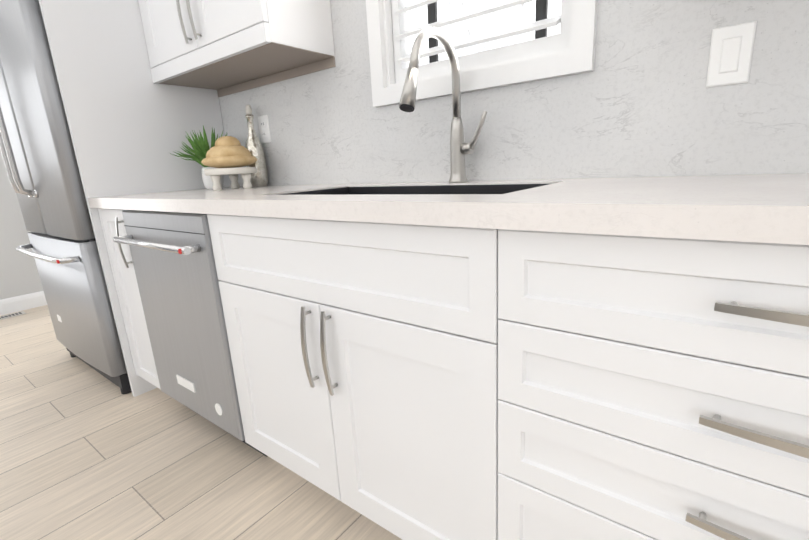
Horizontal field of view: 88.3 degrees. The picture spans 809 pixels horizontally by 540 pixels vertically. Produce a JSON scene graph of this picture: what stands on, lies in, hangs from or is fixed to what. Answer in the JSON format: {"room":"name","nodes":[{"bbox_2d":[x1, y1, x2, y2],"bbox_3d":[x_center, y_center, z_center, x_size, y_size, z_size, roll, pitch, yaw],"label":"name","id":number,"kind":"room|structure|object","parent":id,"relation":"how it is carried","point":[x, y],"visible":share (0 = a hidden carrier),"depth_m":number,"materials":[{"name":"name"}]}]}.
{"room":"kitchen","nodes":[
{"label":"kitchen","id":0,"kind":"room"},
{"bbox_2d":[0,150,42,299],"bbox_3d":[-4.775,-0.290,1.102,0.120,2.480,5.590,8,18,37],"label":"wall","id":1,"kind":"structure","parent":0,"point":[19,274],"depth_m":3.28,"materials":[{"name":"grey paint"}]},
{"bbox_2d":[0,291,46,315],"bbox_3d":[-3.772,0.822,1.306,1.470,0.120,6.407,8,18,37],"label":"baseboard","id":2,"kind":"structure","parent":1,"relation":"attached to","point":[21,303],"depth_m":3.35,"materials":[{"name":"white wood"}]},
{"bbox_2d":[0,305,401,539],"bbox_3d":[-1.270,1.148,-0.185,9.400,0.050,7.200,8,18,37],"label":"floor","id":3,"kind":"structure","parent":0,"point":[87,452],"depth_m":1.44,"materials":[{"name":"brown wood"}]},
{"bbox_2d":[0,311,25,319],"bbox_3d":[-3.102,0.371,3.176,0.110,0.004,0.320,8,18,37],"label":"floor vent","id":4,"kind":"object","parent":3,"relation":"in","point":[12,315],"visible":1,"depth_m":3.24,"materials":[{"name":"silver metal"}]},
{"bbox_2d":[0,0,131,393],"bbox_3d":[-1.517,-0.392,2.165,0.865,1.807,0.768,8,18,37],"label":"fridge","id":5,"kind":"object","parent":3,"relation":"on","point":[39,157],"visible":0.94,"depth_m":1.80,"materials":[{"name":"silver metal"}]},
{"bbox_2d":[97,208,160,388],"bbox_3d":[-0.965,0.110,1.976,0.281,0.869,0.649,8,18,37],"label":"base cabinet","id":6,"kind":"object","parent":3,"relation":"on","point":[122,268],"visible":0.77,"depth_m":1.75,"materials":[{"name":"white wood"}]},
{"bbox_2d":[39,0,230,396],"bbox_3d":[-1.502,-0.658,2.158,0.950,2.325,0.676,8,18,37],"label":"panel","id":7,"kind":"object","parent":3,"relation":"on","point":[130,123],"visible":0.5,"depth_m":1.76,"materials":[{"name":"white wood"}]},
{"bbox_2d":[113,210,266,456],"bbox_3d":[-0.626,0.164,1.696,0.596,0.866,0.680,8,18,37],"label":"dishwasher","id":8,"kind":"object","parent":3,"relation":"on","point":[172,255],"visible":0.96,"depth_m":1.42,"materials":[{"name":"grey metal"}]},
{"bbox_2d":[207,214,497,539],"bbox_3d":[-0.014,0.237,1.264,0.903,0.869,0.649,8,18,37],"label":"base cabinet","id":9,"kind":"object","parent":3,"relation":"on","point":[364,357],"visible":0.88,"depth_m":0.93,"materials":[{"name":"white wood"}]},
{"bbox_2d":[88,173,808,244],"bbox_3d":[0.413,-0.145,0.821,3.799,0.040,0.644,8,18,37],"label":"countertop","id":10,"kind":"structure","parent":9,"relation":"on","point":[766,208],"depth_m":0.66,"materials":[{"name":"stone"}]},
{"bbox_2d":[170,126,226,188],"bbox_3d":[-0.925,-0.519,1.940,0.226,0.280,0.298,8,18,37],"label":"potted plant","id":11,"kind":"object","parent":10,"relation":"on","point":[200,147],"visible":0.56,"depth_m":1.87,"materials":[{"name":"green plant"}]},
{"bbox_2d":[201,136,257,190],"bbox_3d":[-0.747,-0.457,1.784,0.236,0.217,0.218,8,18,37],"label":"stand","id":12,"kind":"object","parent":10,"relation":"on","point":[225,155],"visible":1,"depth_m":1.72,"materials":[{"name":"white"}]},
{"bbox_2d":[245,105,267,186],"bbox_3d":[-0.696,-0.570,1.924,0.094,0.362,0.093,8,18,37],"label":"decorative bottle","id":13,"kind":"object","parent":10,"relation":"on","point":[253,146],"visible":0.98,"depth_m":1.90,"materials":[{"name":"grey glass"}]},
{"bbox_2d":[277,184,548,194],"bbox_3d":[-0.005,-0.103,1.177,0.767,0.240,0.372,8,18,37],"label":"sink basin","id":14,"kind":"object","parent":10,"relation":"in","point":[476,189],"visible":0.08,"depth_m":1.30,"materials":[{"name":"grey metal"}]},
{"bbox_2d":[399,27,486,182],"bbox_3d":[0.113,-0.447,1.147,0.130,0.417,0.302,8,18,37],"label":"faucet","id":15,"kind":"object","parent":10,"relation":"on","point":[460,148],"visible":1,"depth_m":1.22,"materials":[{"name":"silver metal"}]},
{"bbox_2d":[497,229,808,539],"bbox_3d":[0.695,0.332,0.734,0.873,0.869,0.647,8,18,37],"label":"base cabinet","id":16,"kind":"object","parent":3,"relation":"on","point":[653,388],"visible":0.98,"depth_m":0.58,"materials":[{"name":"white wood"}]},
{"bbox_2d":[219,0,808,185],"bbox_3d":[1.500,-0.453,0.372,6.000,2.480,0.120,8,18,37],"label":"wall","id":17,"kind":"structure","parent":0,"point":[641,100],"depth_m":1.10,"materials":[{"name":"paint"}]},
{"bbox_2d":[138,0,334,89],"bbox_3d":[-0.725,-1.292,1.579,0.839,0.988,0.336,8,18,37],"label":"upper cabinet","id":18,"kind":"object","parent":17,"relation":"attached to","point":[214,44],"visible":1,"depth_m":1.54,"materials":[{"name":"white wood"}]},
{"bbox_2d":[258,115,270,143],"bbox_3d":[-0.648,-0.649,1.924,0.075,0.120,0.010,8,18,37],"label":"electrical outlet","id":19,"kind":"object","parent":17,"relation":"attached to","point":[264,128],"visible":1,"depth_m":1.92,"materials":[{"name":"white plastic"}]},
{"bbox_2d":[217,57,335,96],"bbox_3d":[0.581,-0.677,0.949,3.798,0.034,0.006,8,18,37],"label":"trim","id":20,"kind":"structure","parent":17,"relation":"attached to","point":[328,63],"depth_m":1.78,"materials":[{"name":"beige wood"}]},
{"bbox_2d":[366,0,597,106],"bbox_3d":[0.198,-1.033,1.214,0.740,0.970,0.142,8,18,37],"label":"window shutter","id":21,"kind":"object","parent":17,"relation":"attached to","point":[569,49],"visible":0.92,"depth_m":1.25,"materials":[{"name":"white wood"}]},
{"bbox_2d":[706,20,756,87],"bbox_3d":[0.709,-0.467,0.907,0.075,0.120,0.010,8,18,37],"label":"light switch","id":22,"kind":"object","parent":17,"relation":"attached to","point":[731,51],"visible":1,"depth_m":0.90,"materials":[{"name":"white plastic"}]},
{"label":"outside","id":23,"kind":"structure","parent":0,"visible":0},
{"bbox_2d":[406,0,560,64],"bbox_3d":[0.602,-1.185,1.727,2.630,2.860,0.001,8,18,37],"label":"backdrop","id":24,"kind":"structure","parent":23,"point":[514,16],"depth_m":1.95,"materials":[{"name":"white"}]}
]}

